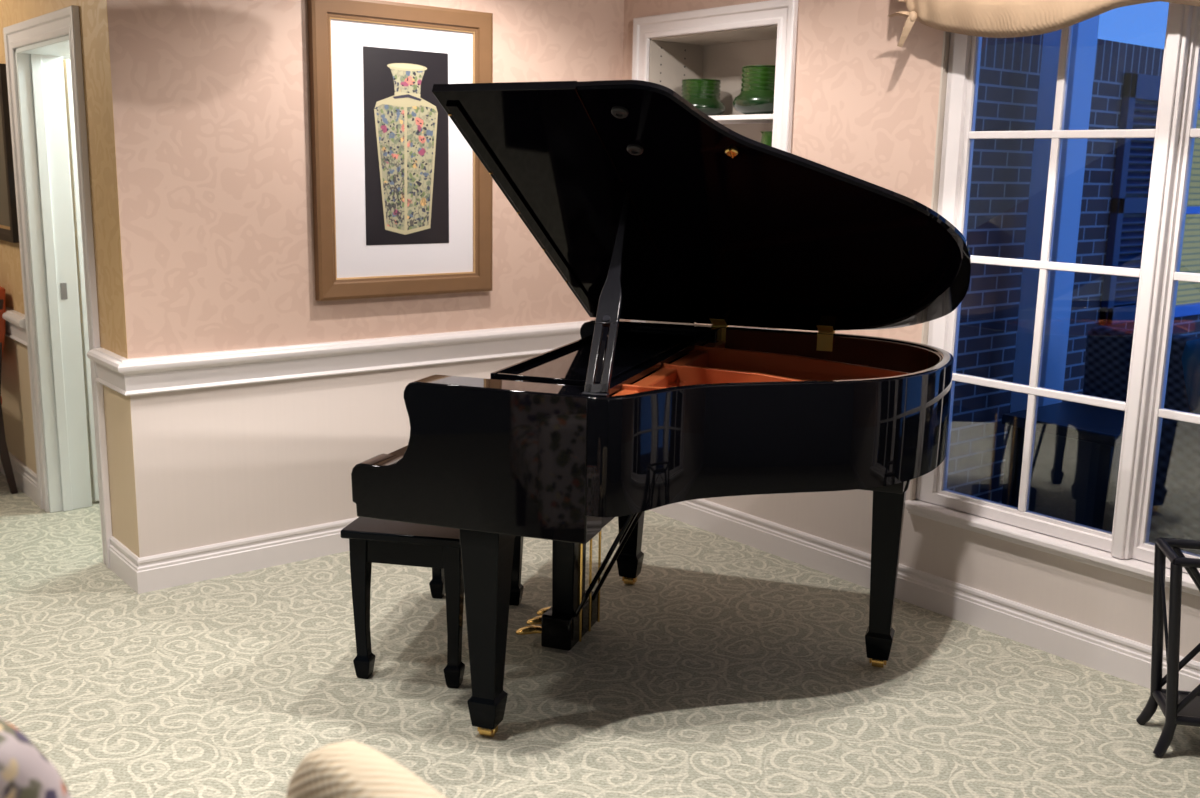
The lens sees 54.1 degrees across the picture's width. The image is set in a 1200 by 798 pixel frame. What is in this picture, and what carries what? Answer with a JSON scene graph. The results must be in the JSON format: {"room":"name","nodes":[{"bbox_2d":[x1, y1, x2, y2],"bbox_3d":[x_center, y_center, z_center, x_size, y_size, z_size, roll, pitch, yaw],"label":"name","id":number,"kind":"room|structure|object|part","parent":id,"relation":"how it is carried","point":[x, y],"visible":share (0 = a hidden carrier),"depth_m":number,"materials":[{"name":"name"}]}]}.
{"room":"music room","nodes":[
{"label":"music room","id":0,"kind":"room"},
{"bbox_2d":[0,0,139,557],"bbox_3d":[-3.005,-0.970,5.779,0.151,2.630,4.600,-8,14,-38],"label":"wall","id":1,"kind":"structure","parent":0,"point":[16,405],"depth_m":4.20,"materials":[{"name":"beige paint"}]},
{"bbox_2d":[0,64,18,242],"bbox_3d":[-2.758,-1.103,5.297,0.032,0.742,0.840,-8,14,-38],"label":"picture","id":2,"kind":"object","parent":1,"relation":"attached to","point":[9,232],"visible":0.9,"depth_m":5.02},
{"bbox_2d":[0,102,9,226],"bbox_3d":[-2.751,-1.103,5.303,0.007,0.662,0.760,-8,14,-38],"label":"print","id":3,"kind":"object","parent":2,"relation":"attached to","point":[4,194],"depth_m":5.14},
{"bbox_2d":[2,306,26,345],"bbox_3d":[-3.501,-0.555,6.316,0.050,0.126,3.295,-8,14,-38],"label":"trim","id":4,"kind":"structure","parent":1,"relation":"attached to","point":[15,321],"depth_m":5.18,"materials":[{"name":"white paint"}]},
{"bbox_2d":[0,451,38,505],"bbox_3d":[-3.502,0.151,6.465,0.018,0.127,3.295,-8,14,-38],"label":"baseboard","id":5,"kind":"structure","parent":1,"relation":"attached to","point":[25,478],"depth_m":5.42,"materials":[{"name":"white paint"}]},
{"bbox_2d":[3,5,111,568],"bbox_3d":[-1.770,-0.491,4.937,0.986,2.043,0.991,-8,14,-38],"label":"door","id":6,"kind":"structure","parent":1,"relation":"in","point":[35,48],"depth_m":4.95,"materials":[{"name":"white paint"}]},
{"bbox_3d":[-2.291,-0.461,5.026,0.025,0.070,0.003,-8,14,-38],"label":"strike plate","id":7,"kind":"part","parent":6,"relation":"part of","materials":[{"name":"metal"}]},
{"bbox_2d":[62,55,86,414],"bbox_3d":[-2.802,-1.238,7.133,1.895,2.620,0.100,-8,14,-38],"label":"door frame","id":8,"kind":"structure","parent":0,"point":[65,56],"depth_m":6.87,"materials":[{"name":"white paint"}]},
{"bbox_2d":[107,0,623,557],"bbox_3d":[-0.747,-0.727,4.746,2.345,2.620,0.120,-8,14,-38],"label":"wall","id":9,"kind":"structure","parent":0,"point":[211,98],"depth_m":4.29,"materials":[{"name":"beige paint"}]},
{"bbox_2d":[109,517,357,593],"bbox_3d":[-0.890,0.491,5.002,2.213,0.127,0.328,-8,14,-38],"label":"baseboard","id":10,"kind":"structure","parent":9,"relation":"attached to","point":[192,565],"depth_m":4.40,"materials":[{"name":"white paint"}]},
{"bbox_2d":[87,320,590,395],"bbox_3d":[-0.879,-0.213,4.840,2.245,0.126,0.360,-8,14,-38],"label":"trim","id":11,"kind":"structure","parent":9,"relation":"attached to","point":[157,374],"depth_m":4.48,"materials":[{"name":"white paint"}]},
{"bbox_2d":[307,0,492,300],"bbox_3d":[-0.754,-0.960,4.586,0.780,1.112,0.040,-8,14,-38],"label":"framed picture","id":12,"kind":"object","parent":9,"relation":"attached to","point":[403,203],"visible":0.98,"depth_m":4.56,"materials":[{"name":"brown wood"}]},
{"bbox_2d":[0,415,1199,797],"bbox_3d":[-1.371,1.011,2.954,5.600,0.120,11.600,-8,14,-38],"label":"floor","id":13,"kind":"structure","parent":0,"point":[728,668],"depth_m":3.51,"materials":[{"name":"carpet"}]},
{"bbox_2d":[0,287,17,493],"bbox_3d":[-3.006,-0.044,5.372,0.499,0.950,0.482,-8,14,-38],"label":"chair","id":14,"kind":"object","parent":13,"relation":"on","point":[4,454],"visible":1,"depth_m":5.34,"materials":[{"name":"brown wood"}]},
{"bbox_3d":[-2.838,-0.350,5.445,0.082,0.370,0.480,-8,14,-38],"label":"backrest","id":15,"kind":"part","parent":14,"relation":"part of","materials":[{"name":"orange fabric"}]},
{"bbox_2d":[0,718,70,797],"bbox_3d":[-1.107,0.761,1.442,0.773,0.965,0.815,-8,14,-38],"label":"floral armchair","id":16,"kind":"object","parent":13,"relation":"on","point":[25,771],"visible":1,"depth_m":1.28,"materials":[{"name":"fabric"}]},
{"bbox_2d":[286,740,446,797],"bbox_3d":[-0.362,0.882,1.139,0.571,0.874,0.566,-8,14,-38],"label":"armchair","id":17,"kind":"object","parent":13,"relation":"on","point":[350,768],"visible":1,"depth_m":1.31,"materials":[{"name":"beige fabric"}]},
{"bbox_2d":[340,517,523,687],"bbox_3d":[-0.504,0.551,3.828,0.370,0.478,0.810,3,11,11],"label":"piano bench","id":18,"kind":"object","parent":13,"relation":"on","point":[371,540],"visible":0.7,"depth_m":3.46,"materials":[{"name":"black wood"}]},
{"bbox_3d":[-0.711,0.620,3.523,0.056,0.452,0.056,3,11,11],"label":"leg","id":19,"kind":"part","parent":18,"relation":"part of","materials":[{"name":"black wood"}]},
{"bbox_3d":[-0.499,0.329,3.784,0.370,0.026,0.810,3,11,11],"label":"seat","id":20,"kind":"part","parent":18,"relation":"part of","materials":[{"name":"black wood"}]},
{"bbox_3d":[-0.578,0.491,4.190,0.056,0.452,0.056,3,11,11],"label":"leg","id":21,"kind":"part","parent":18,"relation":"part of","materials":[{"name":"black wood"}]},
{"bbox_3d":[-0.430,0.636,3.471,0.056,0.452,0.056,3,11,11],"label":"leg","id":22,"kind":"part","parent":18,"relation":"part of","materials":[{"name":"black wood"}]},
{"bbox_3d":[-0.297,0.507,4.138,0.056,0.452,0.056,3,11,11],"label":"leg","id":23,"kind":"part","parent":18,"relation":"part of","materials":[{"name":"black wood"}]},
{"bbox_2d":[351,80,970,736],"bbox_3d":[0.288,-0.018,3.531,1.504,1.739,1.455,5,12,18],"label":"grand piano","id":24,"kind":"object","parent":13,"relation":"on","point":[649,208],"visible":1,"depth_m":3.20,"materials":[{"name":"black paint"}]},
{"bbox_3d":[-0.327,0.143,3.062,0.666,0.381,0.123,5,12,18],"label":"arm","id":25,"kind":"part","parent":24,"relation":"part of","materials":[{"name":"black paint"}]},
{"bbox_3d":[-0.301,0.607,3.152,0.112,0.566,0.112,5,12,18],"label":"leg","id":26,"kind":"part","parent":24,"relation":"part of","materials":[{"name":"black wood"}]},
{"bbox_3d":[-0.204,-0.544,3.676,0.035,0.678,1.164,5,12,18],"label":"flap moulding","id":27,"kind":"part","parent":24,"relation":"part of","materials":[{"name":"black paint"}]},
{"bbox_3d":[-0.156,-0.052,3.127,0.256,0.014,0.012,5,12,18],"label":"desk rail","id":28,"kind":"part","parent":24,"relation":"part of","materials":[{"name":"black paint"}]},
{"bbox_3d":[-0.105,0.449,3.760,0.078,0.480,0.078,5,12,18],"label":"lyre post","id":29,"kind":"part","parent":24,"relation":"part of","materials":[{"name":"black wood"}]},
{"bbox_3d":[-0.059,0.481,3.730,0.009,0.610,0.009,5,12,18],"label":"pedal rod","id":30,"kind":"part","parent":24,"relation":"part of","materials":[{"name":"gold metal"}]},
{"bbox_3d":[-0.068,0.428,3.867,0.040,0.480,0.040,5,12,18],"label":"lyre post","id":31,"kind":"part","parent":24,"relation":"part of","materials":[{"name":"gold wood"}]},
{"bbox_3d":[-0.029,0.465,3.814,0.009,0.610,0.009,5,12,18],"label":"pedal rod","id":32,"kind":"part","parent":24,"relation":"part of","materials":[{"name":"gold metal"}]},
{"bbox_3d":[0.000,0.449,3.898,0.009,0.610,0.009,5,12,18],"label":"pedal rod","id":33,"kind":"part","parent":24,"relation":"part of","materials":[{"name":"gold metal"}]},
{"bbox_3d":[0.117,0.380,4.341,0.112,0.566,0.112,5,12,18],"label":"leg","id":34,"kind":"part","parent":24,"relation":"part of","materials":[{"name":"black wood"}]},
{"bbox_3d":[0.107,-0.092,4.297,0.666,0.381,0.123,5,12,18],"label":"arm","id":35,"kind":"part","parent":24,"relation":"part of","materials":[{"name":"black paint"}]},
{"bbox_2d":[609,336,707,395],"bbox_3d":[0.024,-0.116,3.606,0.330,0.022,1.206,5,12,18],"label":"piano soundboard","id":36,"kind":"object","parent":24,"relation":"attached to","point":[635,357],"depth_m":3.66,"materials":[{"name":"black paint"}]},
{"bbox_2d":[725,148,737,156],"bbox_3d":[0.342,-0.640,3.049,0.034,0.023,0.032,5,12,18],"label":"socket","id":37,"kind":"object","parent":24,"relation":"attached to","point":[729,152],"depth_m":3.04,"materials":[{"name":"gold metal"}]},
{"bbox_3d":[0.551,0.000,3.442,0.784,0.012,1.351,5,12,18],"label":"iron plate","id":38,"kind":"part","parent":24,"relation":"part of","materials":[{"name":"orange metal"}]},
{"bbox_3d":[0.587,-0.492,3.418,0.944,0.753,1.287,5,12,18],"label":"lid","id":39,"kind":"part","parent":24,"relation":"part of","materials":[{"name":"black paint"}]},
{"bbox_3d":[0.883,0.517,3.647,0.119,0.596,0.119,5,12,18],"label":"leg","id":40,"kind":"part","parent":24,"relation":"part of","materials":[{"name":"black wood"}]},
{"bbox_2d":[1136,537,1199,757],"bbox_3d":[1.703,0.684,3.175,0.396,0.559,0.222,3,11,12],"label":"side table","id":41,"kind":"object","parent":13,"relation":"on","point":[1178,707],"visible":1,"depth_m":3.19,"materials":[{"name":"black wood"}]},
{"bbox_3d":[1.558,0.665,3.297,0.062,0.543,0.042,3,11,12],"label":"leg","id":42,"kind":"part","parent":41,"relation":"part of","materials":[{"name":"black metal"}]},
{"bbox_3d":[1.520,0.699,3.123,0.062,0.543,0.042,3,11,12],"label":"leg","id":43,"kind":"part","parent":41,"relation":"part of","materials":[{"name":"black wood"}]},
{"bbox_3d":[1.699,0.853,3.208,0.325,0.024,0.193,3,11,12],"label":"rail","id":44,"kind":"part","parent":41,"relation":"part of","materials":[{"name":"black wood"}]},
{"bbox_3d":[1.708,0.421,3.123,0.393,0.024,0.193,3,11,12],"label":"rail","id":45,"kind":"part","parent":41,"relation":"part of","materials":[{"name":"black metal"}]},
{"bbox_2d":[1162,692,1199,716],"bbox_3d":[1.699,0.853,3.208,0.300,0.014,0.168,3,11,12],"label":"shelf","id":46,"kind":"object","parent":41,"relation":"attached to","point":[1192,709],"depth_m":3.21,"materials":[{"name":"black wood"}]},
{"bbox_2d":[622,0,1199,661],"bbox_3d":[2.337,-0.264,2.708,0.150,2.620,7.000,-8,14,-38],"label":"wall","id":47,"kind":"structure","parent":0,"point":[865,105],"depth_m":4.16,"materials":[{"name":"beige paint"}]},
{"bbox_2d":[632,0,797,152],"bbox_3d":[0.554,-0.984,4.953,0.347,1.233,0.928,-8,14,-38],"label":"wall niche","id":48,"kind":"object","parent":47,"relation":"attached to","point":[721,55],"visible":0.34,"depth_m":4.95,"materials":[{"name":"white paint"}]},
{"bbox_2d":[681,79,725,115],"bbox_3d":[0.434,-1.292,5.070,0.218,0.158,0.218,-8,14,-38],"label":"jar","id":49,"kind":"object","parent":48,"relation":"on","point":[704,94],"visible":0.82,"depth_m":4.99,"materials":[{"name":"glass"}]},
{"bbox_3d":[0.565,-0.986,4.961,0.320,1.063,0.758,-8,14,-38],"label":"panel","id":50,"kind":"part","parent":48,"relation":"part of","materials":[{"name":"paint"}]},
{"bbox_2d":[709,114,772,123],"bbox_3d":[0.566,-1.169,4.923,0.302,0.020,0.736,-8,14,-38],"label":"shelf","id":51,"kind":"object","parent":48,"relation":"attached to","point":[724,118],"depth_m":4.75,"materials":[{"name":"white paint"}]},
{"bbox_2d":[733,65,775,114],"bbox_3d":[0.678,-1.245,4.769,0.276,0.192,0.276,-8,14,-38],"label":"jar","id":52,"kind":"object","parent":48,"relation":"on","point":[756,96],"visible":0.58,"depth_m":4.67,"materials":[{"name":"ceramic"}]},
{"bbox_2d":[760,131,771,146],"bbox_3d":[0.698,-0.960,4.699,0.160,0.210,0.160,-8,14,-38],"label":"vase","id":53,"kind":"object","parent":48,"relation":"on","point":[766,138],"visible":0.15,"depth_m":4.64,"materials":[{"name":"ceramic"}]},
{"bbox_2d":[650,499,1199,690],"bbox_3d":[2.247,0.967,2.897,0.018,0.127,7.000,-8,14,-38],"label":"baseboard","id":54,"kind":"structure","parent":47,"relation":"attached to","point":[1129,660],"depth_m":4.11,"materials":[{"name":"white paint"}]},
{"bbox_2d":[910,31,950,500],"bbox_3d":[1.147,-0.531,4.067,0.031,1.828,0.007,-8,14,-38],"label":"trim","id":55,"kind":"structure","parent":47,"relation":"attached to","point":[946,37],"depth_m":3.99,"materials":[{"name":"paint"}]},
{"bbox_2d":[916,2,1169,551],"bbox_3d":[1.417,-0.473,3.787,0.048,1.824,0.776,-8,14,-38],"label":"window","id":56,"kind":"structure","parent":47,"relation":"in","point":[959,133],"depth_m":3.90,"materials":[{"name":"white paint"}]},
{"bbox_2d":[888,0,1199,46],"bbox_3d":[1.800,-1.162,2.955,0.181,0.395,2.502,-8,14,-38],"label":"window valance","id":57,"kind":"object","parent":47,"relation":"attached to","point":[980,18],"visible":1,"depth_m":3.57,"materials":[{"name":"beige fabric"}]},
{"bbox_2d":[905,499,1199,595],"bbox_3d":[1.842,0.573,3.364,0.090,0.044,2.327,-8,14,-38],"label":"trim","id":58,"kind":"structure","parent":47,"relation":"attached to","point":[1132,567],"depth_m":3.81,"materials":[{"name":"white paint"}]},
{"bbox_2d":[1111,3,1193,558],"bbox_3d":[1.858,-0.345,3.184,0.040,1.824,0.792,-8,14,-38],"label":"trim","id":59,"kind":"structure","parent":47,"relation":"attached to","point":[1180,15],"depth_m":3.46,"materials":[{"name":"white paint"}]},
{"bbox_2d":[1132,6,1199,572],"bbox_3d":[1.891,-0.350,3.210,0.048,1.824,0.732,-8,14,-38],"label":"window","id":60,"kind":"structure","parent":47,"relation":"in","point":[1143,550],"depth_m":3.47,"materials":[{"name":"white paint"}]},
{"label":"outside","id":61,"kind":"structure","parent":0,"visible":0},
{"bbox_3d":[4.879,0.425,6.907,8.850,0.060,12.000,-8,14,-38],"label":"ground","id":62,"kind":"structure","parent":61,"visible":0},
{"bbox_2d":[1000,15,1099,502],"bbox_3d":[1.998,-1.042,5.118,0.200,3.400,0.200,-8,14,-38],"label":"porch column","id":63,"kind":"structure","parent":62,"relation":"on","point":[1085,33],"depth_m":5.11,"materials":[{"name":"paint"}]},
{"bbox_2d":[1001,401,1124,531],"bbox_3d":[1.822,0.436,4.428,0.520,0.760,0.440,-8,14,-38],"label":"patio table","id":64,"kind":"object","parent":62,"relation":"on","point":[1077,451],"visible":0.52,"depth_m":4.24,"materials":[{"name":"black metal"}]},
{"bbox_3d":[1.537,0.450,4.433,0.040,0.720,0.040,-8,14,-38],"label":"leg","id":65,"kind":"part","parent":64,"relation":"part of","materials":[{"name":"black metal"}]},
{"bbox_3d":[1.822,0.426,4.426,0.440,0.660,0.360,-8,14,-38],"label":"panel","id":66,"kind":"part","parent":64,"relation":"part of","materials":[{"name":"black metal"}]},
{"bbox_3d":[1.763,0.509,4.159,0.040,0.720,0.040,-8,14,-38],"label":"leg","id":67,"kind":"part","parent":64,"relation":"part of","materials":[{"name":"black metal"}]},
{"bbox_2d":[947,34,1199,502],"bbox_3d":[3.326,-0.741,6.643,6.350,2.270,0.120,-8,14,-38],"label":"wall","id":68,"kind":"structure","parent":62,"relation":"on","point":[1009,75],"depth_m":5.42,"materials":[{"name":"brick"}]},
{"bbox_2d":[1099,73,1160,325],"bbox_3d":[2.738,-1.007,5.995,0.450,1.240,0.043,-8,14,-38],"label":"window shutter","id":69,"kind":"object","parent":68,"relation":"attached to","point":[1140,95],"visible":0.55,"depth_m":5.93,"materials":[{"name":"blue paint"},{"name":"black metal"}]},
{"bbox_2d":[1174,98,1199,317],"bbox_3d":[3.259,-1.042,6.458,0.780,1.170,0.080,-8,14,-38],"label":"window","id":70,"kind":"structure","parent":68,"relation":"in","point":[1188,293],"depth_m":6.50,"materials":[{"name":"clear glass"}]},
{"bbox_2d":[1083,326,1199,412],"bbox_3d":[2.594,0.189,5.140,0.744,1.000,0.800,-8,14,-38],"label":"patio chair","id":71,"kind":"object","parent":62,"relation":"on","point":[1108,349],"visible":0.16,"depth_m":5.00,"materials":[{"name":"wicker"}]},
{"bbox_2d":[1149,418,1199,554],"bbox_3d":[2.218,0.492,3.821,0.744,0.900,0.800,-8,14,-38],"label":"patio chair","id":72,"kind":"object","parent":62,"relation":"on","point":[1176,501],"visible":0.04,"depth_m":3.72,"materials":[{"name":"wicker"}]},
{"bbox_2d":[1182,339,1199,413],"bbox_3d":[2.124,-0.029,3.869,0.264,0.344,0.398,-8,14,-38],"label":"throw pillow","id":73,"kind":"object","parent":72,"relation":"on","point":[1190,356],"visible":0.93,"depth_m":3.94,"materials":[{"name":"teal fabric"}]}
]}

